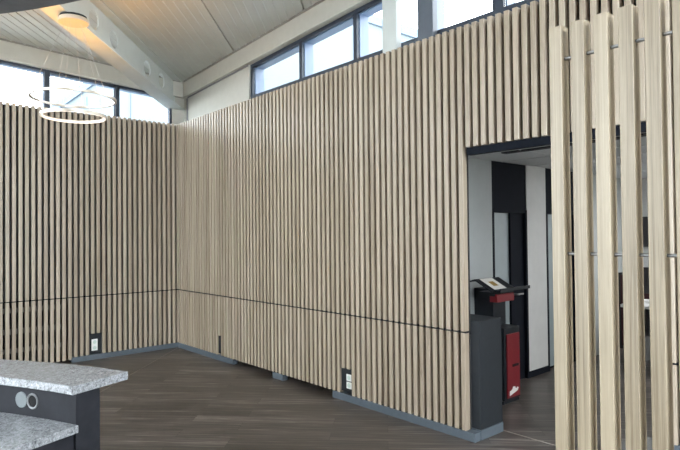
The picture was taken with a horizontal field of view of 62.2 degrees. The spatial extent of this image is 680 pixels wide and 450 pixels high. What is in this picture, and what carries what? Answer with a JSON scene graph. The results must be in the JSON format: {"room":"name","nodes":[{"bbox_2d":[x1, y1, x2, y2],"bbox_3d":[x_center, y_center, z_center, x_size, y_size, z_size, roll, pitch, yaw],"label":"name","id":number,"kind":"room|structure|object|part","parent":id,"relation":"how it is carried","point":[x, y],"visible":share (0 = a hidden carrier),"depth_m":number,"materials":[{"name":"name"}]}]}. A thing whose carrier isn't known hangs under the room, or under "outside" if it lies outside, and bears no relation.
{"room":"lobby","nodes":[
{"label":"lobby","id":0,"kind":"room"},
{"bbox_2d":[0,0,319,80],"bbox_3d":[-1.903,-2.824,2.221,8.060,1.121,10.540,0,-1,-41],"label":"ceiling","id":1,"kind":"structure","parent":0,"point":[188,36],"depth_m":6.67,"materials":[{"name":"wood"}]},
{"bbox_2d":[0,0,79,13],"bbox_3d":[-3.043,-1.986,2.434,4.936,1.553,1.758,0,-1,-6],"label":"soffit","id":2,"kind":"structure","parent":1,"relation":"attached to","point":[6,6],"depth_m":3.09,"materials":[{"name":"beige wood"}]},
{"bbox_2d":[39,0,183,110],"bbox_3d":[-2.784,-2.363,4.106,0.225,1.102,9.220,-1,-1,4],"label":"roof beam","id":3,"kind":"structure","parent":1,"relation":"attached to","point":[129,57],"depth_m":6.71,"materials":[{"name":"beige paint"}]},
{"bbox_2d":[28,12,116,123],"bbox_3d":[-2.573,-1.525,5.439,0.770,0.982,0.770,0,-1,-41],"label":"pendant lamp","id":4,"kind":"object","parent":3,"relation":"hanging from","point":[75,20],"visible":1,"depth_m":5.38,"materials":[{"name":"white metal"}]},
{"bbox_3d":[-2.578,-2.004,5.447,0.240,0.024,0.240,0,-1,-41],"label":"mounting plate","id":5,"kind":"part","parent":4,"relation":"part of","materials":[{"name":"metal"}]},
{"bbox_2d":[171,65,250,125],"bbox_3d":[-1.846,-1.774,7.962,0.320,0.590,1.960,0,-1,-41],"label":"wall","id":6,"kind":"structure","parent":0,"point":[236,88],"depth_m":7.85,"materials":[{"name":"beige paint"}]},
{"bbox_2d":[0,40,182,97],"bbox_3d":[-5.393,-2.271,6.024,7.850,0.656,0.200,0,-1,-41],"label":"trim","id":7,"kind":"structure","parent":6,"relation":"attached to","point":[11,52],"depth_m":7.46,"materials":[{"name":"beige paint"}]},
{"bbox_2d":[0,0,324,81],"bbox_3d":[-1.913,-2.562,2.072,7.850,0.588,10.340,0,-1,-41],"label":"trim","id":8,"kind":"structure","parent":6,"relation":"attached to","point":[320,1],"depth_m":7.21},
{"bbox_2d":[186,65,247,120],"bbox_3d":[-1.750,-1.764,7.887,0.015,0.564,1.720,0,-1,-41],"label":"trim","id":9,"kind":"structure","parent":6,"relation":"attached to","point":[246,65],"depth_m":7.97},
{"bbox_2d":[182,0,371,98],"bbox_3d":[1.056,-2.441,4.791,0.200,0.840,10.500,0,-1,-41],"label":"trim","id":10,"kind":"structure","parent":6,"relation":"attached to","point":[325,12],"depth_m":6.71,"materials":[{"name":"beige paint"}]},
{"bbox_2d":[49,347,651,449],"bbox_3d":[0.460,1.715,4.160,14.200,0.060,10.500,0,-1,-41],"label":"floor","id":11,"kind":"structure","parent":0,"point":[184,399],"depth_m":5.06,"materials":[{"name":"brown wood"}]},
{"bbox_2d":[0,359,127,449],"bbox_3d":[-3.161,1.228,2.496,4.227,0.930,1.508,0,-1,-9],"label":"reception counter","id":12,"kind":"object","parent":11,"relation":"on","point":[44,405],"depth_m":2.70,"materials":[{"name":"grey stone"}]},
{"bbox_3d":[-1.390,1.319,2.376,0.031,0.709,0.587,-1,-1,27],"label":"panel","id":13,"kind":"part","parent":12,"relation":"part of","materials":[{"name":"grey stone"}]},
{"bbox_3d":[-1.199,1.232,2.678,0.007,0.889,0.132,-1,-1,28],"label":"panel","id":14,"kind":"part","parent":12,"relation":"part of","materials":[{"name":"grey laminate"}]},
{"bbox_2d":[101,348,176,391],"bbox_3d":[-2.513,1.739,5.648,0.007,0.002,5.000,-1,-1,4],"label":"trim","id":15,"kind":"structure","parent":11,"relation":"on","point":[176,348],"depth_m":6.96,"materials":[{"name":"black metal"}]},
{"bbox_2d":[470,277,529,404],"bbox_3d":[1.491,1.103,5.443,0.560,1.185,0.450,0,-1,-41],"label":"kiosk","id":16,"kind":"object","parent":11,"relation":"on","point":[488,301],"visible":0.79,"depth_m":5.39,"materials":[{"name":"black metal"}]},
{"bbox_2d":[480,278,505,289],"bbox_3d":[1.445,0.553,5.317,0.200,0.090,0.160,0,-1,-41],"label":"brochure","id":17,"kind":"object","parent":16,"relation":"on","point":[491,282],"visible":0.96,"depth_m":5.31,"materials":[{"name":"paper"}]},
{"bbox_2d":[470,277,529,292],"bbox_3d":[1.530,0.566,5.401,0.560,0.112,0.315,0,-1,-41],"label":"tray","id":18,"kind":"object","parent":16,"relation":"on","point":[487,289],"depth_m":5.32,"materials":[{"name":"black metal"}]},
{"bbox_3d":[1.661,1.341,5.400,0.216,0.605,0.010,0,-1,-41],"label":"panel","id":19,"kind":"part","parent":16,"relation":"part of","materials":[{"name":"red metal"}]},
{"bbox_2d":[504,430,555,445],"bbox_3d":[1.779,1.669,4.116,0.012,0.003,1.391,0,-1,-41],"label":"trim","id":20,"kind":"structure","parent":11,"relation":"on","point":[504,430],"depth_m":4.43,"materials":[{"name":"silver metal"}]},
{"bbox_2d":[530,365,548,377],"bbox_3d":[2.237,1.670,6.455,0.420,0.070,0.106,0,-1,-41],"label":"baseboard","id":21,"kind":"structure","parent":11,"relation":"on","point":[545,369],"depth_m":6.42,"materials":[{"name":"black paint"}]},
{"bbox_2d":[549,0,679,449],"bbox_3d":[0.908,0.500,1.576,0.110,2.275,0.665,0,-1,-41],"label":"screen","id":22,"kind":"object","parent":11,"relation":"on","point":[655,33],"visible":1,"depth_m":1.67,"materials":[{"name":"brown wood"}]},
{"bbox_3d":[0.714,0.499,1.795,0.048,2.263,0.041,0,-1,-41],"label":"post","id":23,"kind":"part","parent":22,"relation":"part of","materials":[{"name":"brown wood"}]},
{"bbox_3d":[0.762,0.498,1.741,0.048,2.263,0.041,0,-1,-41],"label":"post","id":24,"kind":"part","parent":22,"relation":"part of","materials":[{"name":"brown wood"}]},
{"bbox_3d":[0.809,0.497,1.687,0.048,2.263,0.041,0,-1,-41],"label":"post","id":25,"kind":"part","parent":22,"relation":"part of","materials":[{"name":"brown wood"}]},
{"bbox_3d":[0.893,-0.534,1.597,0.011,0.011,0.594,0,-1,-41],"label":"rod","id":26,"kind":"part","parent":22,"relation":"part of","materials":[{"name":"silver metal"}]},
{"bbox_3d":[0.899,0.085,1.587,0.011,0.011,0.594,0,-1,-41],"label":"rod","id":27,"kind":"part","parent":22,"relation":"part of","materials":[{"name":"silver metal"}]},
{"bbox_3d":[0.856,0.495,1.633,0.048,2.263,0.041,0,-1,-41],"label":"post","id":28,"kind":"part","parent":22,"relation":"part of","materials":[{"name":"brown wood"}]},
{"bbox_3d":[0.904,0.494,1.580,0.048,2.263,0.041,0,-1,-41],"label":"post","id":29,"kind":"part","parent":22,"relation":"part of","materials":[{"name":"brown wood"}]},
{"bbox_3d":[0.951,0.492,1.526,0.048,2.263,0.041,0,-1,-41],"label":"post","id":30,"kind":"part","parent":22,"relation":"part of","materials":[{"name":"brown wood"}]},
{"bbox_2d":[618,272,648,348],"bbox_3d":[4.194,1.183,7.821,0.460,1.050,0.440,0,-1,-41],"label":"office chair","id":31,"kind":"object","parent":11,"relation":"on","point":[620,274],"visible":0.14,"depth_m":7.81,"materials":[{"name":"black fabric"}]},
{"bbox_3d":[3.962,1.174,7.744,0.010,0.970,0.190,0,-1,-41],"label":"door","id":32,"kind":"part","parent":31,"relation":"part of","materials":[{"name":"black fabric"}]},
{"bbox_2d":[620,299,649,361],"bbox_3d":[4.073,1.309,6.452,0.750,0.755,1.350,0,-1,-41],"label":"office desk","id":33,"kind":"object","parent":11,"relation":"on","point":[646,301],"visible":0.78,"depth_m":7.05,"materials":[{"name":"white plastic"}]},
{"bbox_2d":[643,267,648,293],"bbox_3d":[3.868,0.727,6.786,0.180,0.425,0.500,0,-1,-41],"label":"computer monitor","id":34,"kind":"object","parent":33,"relation":"on","point":[646,269],"visible":0.02,"depth_m":6.88,"materials":[{"name":"black plastic"}]},
{"bbox_3d":[3.660,1.339,6.921,0.650,0.720,0.040,0,-1,-41],"label":"leg","id":35,"kind":"part","parent":33,"relation":"part of","materials":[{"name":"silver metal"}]},
{"bbox_3d":[4.286,1.188,6.642,0.020,0.400,1.210,0,-1,-41],"label":"modesty panel","id":36,"kind":"part","parent":33,"relation":"part of","materials":[{"name":"grey plastic"}]},
{"bbox_2d":[621,437,651,449],"bbox_3d":[2.392,1.656,3.956,0.630,0.012,0.840,0,-1,-41],"label":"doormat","id":37,"kind":"object","parent":11,"relation":"on","point":[649,439],"visible":0.02,"depth_m":4.25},
{"bbox_2d":[468,158,492,313],"bbox_3d":[1.059,0.513,5.451,1.323,2.375,0.100,0,-1,-41],"label":"wall","id":38,"kind":"structure","parent":0,"point":[480,177],"depth_m":5.72,"materials":[{"name":"grey paint"}]},
{"bbox_2d":[491,161,529,378],"bbox_3d":[1.824,0.516,6.098,0.680,2.375,0.140,0,-1,-41],"label":"door","id":39,"kind":"structure","parent":38,"relation":"in","point":[509,212],"depth_m":6.16,"materials":[{"name":"black paint"}]},
{"bbox_3d":[1.710,0.771,6.021,0.350,1.805,0.015,0,-1,-41],"label":"pane","id":40,"kind":"part","parent":39,"relation":"part of","materials":[{"name":"clear glass"}]},
{"bbox_2d":[468,143,646,171],"bbox_3d":[4.654,-0.711,5.349,5.950,0.006,4.850,0,-1,-41],"label":"trim","id":41,"kind":"structure","parent":38,"relation":"attached to","point":[593,143],"depth_m":5.59,"materials":[{"name":"metal"}]},
{"bbox_2d":[525,165,547,370],"bbox_3d":[2.223,0.483,6.476,0.420,2.305,0.100,0,-1,-41],"label":"wall panel","id":42,"kind":"object","parent":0,"point":[534,176],"visible":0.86,"depth_m":6.43,"materials":[{"name":"white paint"}]},
{"bbox_2d":[468,132,646,178],"bbox_3d":[4.557,-0.750,5.298,6.363,0.075,5.100,0,-1,-41],"label":"ceiling","id":43,"kind":"structure","parent":0,"point":[500,157],"depth_m":5.69,"materials":[{"name":"paint"}]},
{"bbox_2d":[501,133,645,153],"bbox_3d":[1.892,-0.691,4.649,0.420,0.012,1.450,0,-1,-41],"label":"ceiling vent","id":44,"kind":"object","parent":43,"relation":"in","point":[642,134],"visible":0.21,"depth_m":5.05,"materials":[{"name":"grey"}]},
{"bbox_2d":[593,175,621,354],"bbox_3d":[4.137,0.527,8.161,3.200,2.375,0.100,0,-1,-41],"label":"wall","id":45,"kind":"structure","parent":0,"point":[619,220],"depth_m":7.44,"materials":[{"name":"grey paint"}]},
{"bbox_2d":[545,168,575,370],"bbox_3d":[2.672,0.520,6.844,0.740,2.375,0.140,0,-1,-41],"label":"door","id":46,"kind":"structure","parent":45,"relation":"in","point":[547,171],"depth_m":6.72,"materials":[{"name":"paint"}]},
{"bbox_3d":[2.536,0.774,6.748,0.350,1.805,0.015,0,-1,-41],"label":"pane","id":47,"kind":"part","parent":46,"relation":"part of","materials":[{"name":"clear glass"}]},
{"bbox_2d":[642,178,648,266],"bbox_3d":[5.885,0.480,6.403,0.100,2.375,5.050,0,-1,-41],"label":"wall","id":48,"kind":"structure","parent":0,"point":[644,181],"depth_m":8.06,"materials":[{"name":"white paint"}]},
{"bbox_2d":[643,217,647,246],"bbox_3d":[4.362,0.095,8.030,0.040,0.430,0.390,0,-1,-41],"label":"wall screen","id":49,"kind":"object","parent":48,"relation":"attached to","point":[645,219],"visible":0.11,"depth_m":8.02,"materials":[{"name":"black glass"}]},
{"bbox_3d":[-5.361,0.112,5.888,7.735,3.181,0.275,0,-1,-41],"label":"wall","id":50,"kind":"structure","parent":0,"visible":0},
{"bbox_2d":[0,60,46,108],"bbox_3d":[-4.219,-1.774,7.131,0.900,0.608,0.170,0,-1,-41],"label":"window","id":51,"kind":"structure","parent":50,"relation":"in","point":[43,72],"depth_m":7.32,"materials":[{"name":"black metal"}]},
{"bbox_2d":[0,297,71,362],"bbox_3d":[-5.877,1.326,5.314,6.212,0.806,0.266,0,-1,-41],"label":"cladding","id":52,"kind":"object","parent":50,"relation":"attached to","point":[37,329],"visible":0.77,"depth_m":7.03,"materials":[{"name":"brown wood"}]},
{"bbox_2d":[47,70,117,116],"bbox_3d":[-3.542,-1.748,7.728,0.905,0.564,0.170,0,-1,-41],"label":"window","id":53,"kind":"structure","parent":50,"relation":"in","point":[113,87],"depth_m":7.73,"materials":[{"name":"black metal"}]},
{"bbox_2d":[29,346,142,361],"bbox_3d":[-5.409,1.739,5.934,7.735,0.069,0.080,0,-1,-41],"label":"trim","id":54,"kind":"structure","parent":50,"relation":"attached to","point":[142,346],"depth_m":7.36,"materials":[{"name":"black"}]},
{"bbox_2d":[0,101,178,302],"bbox_3d":[-5.268,-0.285,5.755,7.698,2.417,0.062,0,-1,-41],"label":"cladding","id":55,"kind":"object","parent":50,"relation":"attached to","point":[91,209],"visible":0.92,"depth_m":7.43,"materials":[{"name":"brown wood"}]},
{"bbox_2d":[70,342,177,362],"bbox_3d":[-2.918,1.746,7.773,1.495,0.067,0.073,0,-1,-41],"label":"baseboard","id":56,"kind":"structure","parent":50,"relation":"attached to","point":[94,356],"depth_m":7.68,"materials":[{"name":"blue paint"}]},
{"bbox_2d":[72,289,178,356],"bbox_3d":[-2.920,1.322,7.782,1.485,0.776,0.062,0,-1,-41],"label":"cladding","id":57,"kind":"object","parent":50,"relation":"attached to","point":[125,321],"visible":1,"depth_m":7.74,"materials":[{"name":"brown wood"}]},
{"bbox_2d":[89,332,101,353],"bbox_3d":[-3.256,1.561,7.484,0.154,0.261,0.050,0,-1,-41],"label":"wall socket","id":58,"kind":"object","parent":57,"relation":"attached to","point":[95,340],"visible":1,"depth_m":7.46,"materials":[{"name":"plastic"}]},
{"bbox_3d":[-3.251,1.587,7.462,0.077,0.150,0.010,0,-1,-41],"label":"plate","id":59,"kind":"part","parent":58,"relation":"part of","materials":[{"name":"white plastic"}]},
{"bbox_2d":[117,85,171,123],"bbox_3d":[-2.900,-1.722,8.292,0.805,0.518,0.170,0,-1,-41],"label":"window","id":60,"kind":"structure","parent":50,"relation":"in","point":[168,118],"depth_m":8.18,"materials":[{"name":"black metal"}]},
{"bbox_3d":[1.031,0.029,4.705,0.294,3.181,10.500,0,-1,-41],"label":"wall","id":61,"kind":"structure","parent":0,"visible":0},
{"bbox_2d":[250,39,300,98],"bbox_3d":[-0.740,-1.831,6.925,0.170,0.606,1.060,0,-1,-41],"label":"window","id":62,"kind":"structure","parent":61,"relation":"in","point":[256,69],"depth_m":7.04,"materials":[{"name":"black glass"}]},
{"bbox_2d":[178,26,470,331],"bbox_3d":[-0.676,-0.321,6.370,0.070,2.417,5.070,0,-1,-41],"label":"cladding","id":63,"kind":"object","parent":61,"relation":"attached to","point":[344,190],"visible":1,"depth_m":5.51,"materials":[{"name":"brown wood"}]},
{"bbox_2d":[178,289,471,430],"bbox_3d":[-0.660,1.276,6.343,0.070,0.776,5.070,0,-1,-41],"label":"cladding","id":64,"kind":"object","parent":61,"relation":"attached to","point":[424,371],"visible":0.96,"depth_m":5.46,"materials":[{"name":"brown wood"}]},
{"bbox_2d":[218,335,220,353],"bbox_3d":[-1.559,1.560,7.368,0.037,0.227,0.052,0,-1,-41],"label":"outlet","id":65,"kind":"object","parent":64,"relation":"attached to","point":[219,337],"visible":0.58,"depth_m":7.36,"materials":[{"name":"plastic"}]},
{"bbox_2d":[341,367,351,392],"bbox_3d":[0.081,1.508,5.500,0.048,0.227,0.148,0,-1,-41],"label":"wall socket","id":66,"kind":"object","parent":64,"relation":"attached to","point":[346,374],"visible":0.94,"depth_m":5.48,"materials":[{"name":"plastic"}]},
{"bbox_3d":[0.089,1.482,5.465,0.010,0.064,0.070,0,-1,-41],"label":"plate","id":67,"kind":"part","parent":66,"relation":"part of","materials":[{"name":"white plastic"}]},
{"bbox_2d":[300,10,354,80],"bbox_3d":[-0.086,-1.875,6.183,0.170,0.657,0.920,0,-1,-41],"label":"window","id":68,"kind":"structure","parent":61,"relation":"in","point":[307,42],"depth_m":6.28,"materials":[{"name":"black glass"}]},
{"bbox_2d":[178,342,503,442],"bbox_3d":[1.537,1.634,4.077,0.387,0.077,11.350,0,-1,-41],"label":"baseboard","id":69,"kind":"structure","parent":61,"relation":"attached to","point":[471,435],"depth_m":4.92,"materials":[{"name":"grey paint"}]},
{"bbox_2d":[469,314,502,429],"bbox_3d":[0.964,1.188,4.787,0.308,0.847,0.744,0,-1,-41],"label":"wall","id":70,"kind":"structure","parent":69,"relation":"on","point":[486,349],"depth_m":4.47,"materials":[{"name":"laminate"}]},
{"bbox_2d":[355,0,417,62],"bbox_3d":[0.545,-1.921,5.467,0.170,0.712,0.990,0,-1,-41],"label":"window","id":71,"kind":"structure","parent":61,"relation":"in","point":[362,13],"depth_m":5.78,"materials":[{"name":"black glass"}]},
{"bbox_3d":[0.557,-1.921,5.477,0.140,0.712,0.990,0,-1,-41],"label":"frame","id":72,"kind":"part","parent":71,"relation":"part of","materials":[{"name":"white"}]},
{"bbox_2d":[382,0,400,53],"bbox_3d":[0.478,-2.003,5.240,0.069,0.910,0.176,0,-1,-41],"label":"column","id":73,"kind":"structure","parent":61,"relation":"on","point":[391,9],"depth_m":5.19,"materials":[{"name":"beige paint"}]},
{"bbox_2d":[417,0,436,40],"bbox_3d":[0.777,-1.905,5.021,0.069,0.700,0.175,0,-1,-41],"label":"post","id":74,"kind":"object","parent":61,"relation":"on","point":[426,9],"visible":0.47,"depth_m":4.98,"materials":[{"name":"metal"}]},
{"bbox_2d":[437,0,497,33],"bbox_3d":[1.100,-1.956,4.837,0.170,0.749,0.690,0,-1,-41],"label":"window","id":75,"kind":"structure","parent":61,"relation":"in","point":[441,27],"depth_m":4.88,"materials":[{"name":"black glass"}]},
{"bbox_3d":[1.111,-1.956,4.847,0.140,0.749,0.690,0,-1,-41],"label":"frame","id":76,"kind":"part","parent":75,"relation":"part of","materials":[{"name":"white"}]},
{"bbox_2d":[498,0,538,13],"bbox_3d":[1.655,-1.999,4.207,0.170,0.804,0.990,0,-1,-41],"label":"window","id":77,"kind":"structure","parent":61,"relation":"in","point":[503,5],"depth_m":4.47,"materials":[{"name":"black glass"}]},
{"bbox_3d":[1.666,-1.999,4.217,0.140,0.804,0.990,0,-1,-41],"label":"frame","id":78,"kind":"part","parent":77,"relation":"part of","materials":[{"name":"white"}]},
{"bbox_2d":[464,0,645,147],"bbox_3d":[1.466,-1.108,3.941,0.070,0.966,1.436,0,-1,-41],"label":"cladding","id":79,"kind":"object","parent":61,"relation":"attached to","point":[506,55],"visible":0.58,"depth_m":4.09,"materials":[{"name":"brown wood"}]},
{"bbox_2d":[467,122,645,155],"bbox_3d":[1.494,-0.593,3.922,0.049,0.057,1.431,0,-1,-41],"label":"trim","id":80,"kind":"structure","parent":61,"relation":"attached to","point":[540,141],"depth_m":4.11,"materials":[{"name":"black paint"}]},
{"bbox_2d":[665,0,678,362],"bbox_3d":[3.153,-0.432,2.021,0.070,2.417,3.649,0,-1,-41],"label":"cladding","id":81,"kind":"object","parent":61,"relation":"attached to","point":[668,3],"visible":0.41,"depth_m":3.33,"materials":[{"name":"brown wood"}]},
{"bbox_2d":[672,362,679,445],"bbox_3d":[3.170,1.165,1.994,0.070,0.776,3.649,0,-1,-41],"label":"cladding","id":82,"kind":"object","parent":61,"relation":"attached to","point":[676,395],"visible":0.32,"depth_m":3.31,"materials":[{"name":"brown wood"}]},
{"bbox_2d":[674,444,679,449],"bbox_3d":[1.998,1.307,3.329,0.037,0.037,0.027,0,-1,-41],"label":"baseboard","id":83,"kind":"structure","parent":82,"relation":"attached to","point":[676,447],"depth_m":3.32,"materials":[{"name":"blue paint"}]},
{"label":"outside","id":84,"kind":"structure","parent":0,"visible":0},
{"bbox_3d":[0.691,1.949,10.554,75.000,0.080,75.000,0,-1,-41],"label":"ground","id":85,"kind":"structure","parent":84,"visible":0},
{"bbox_2d":[50,15,417,122],"bbox_3d":[-2.234,-2.160,17.283,19.200,8.420,6.260,-1,-1,4],"label":"neighbour hall","id":86,"kind":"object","parent":85,"relation":"on","point":[337,49],"visible":0.05,"depth_m":14.18,"materials":[{"name":"stone"}]}
]}

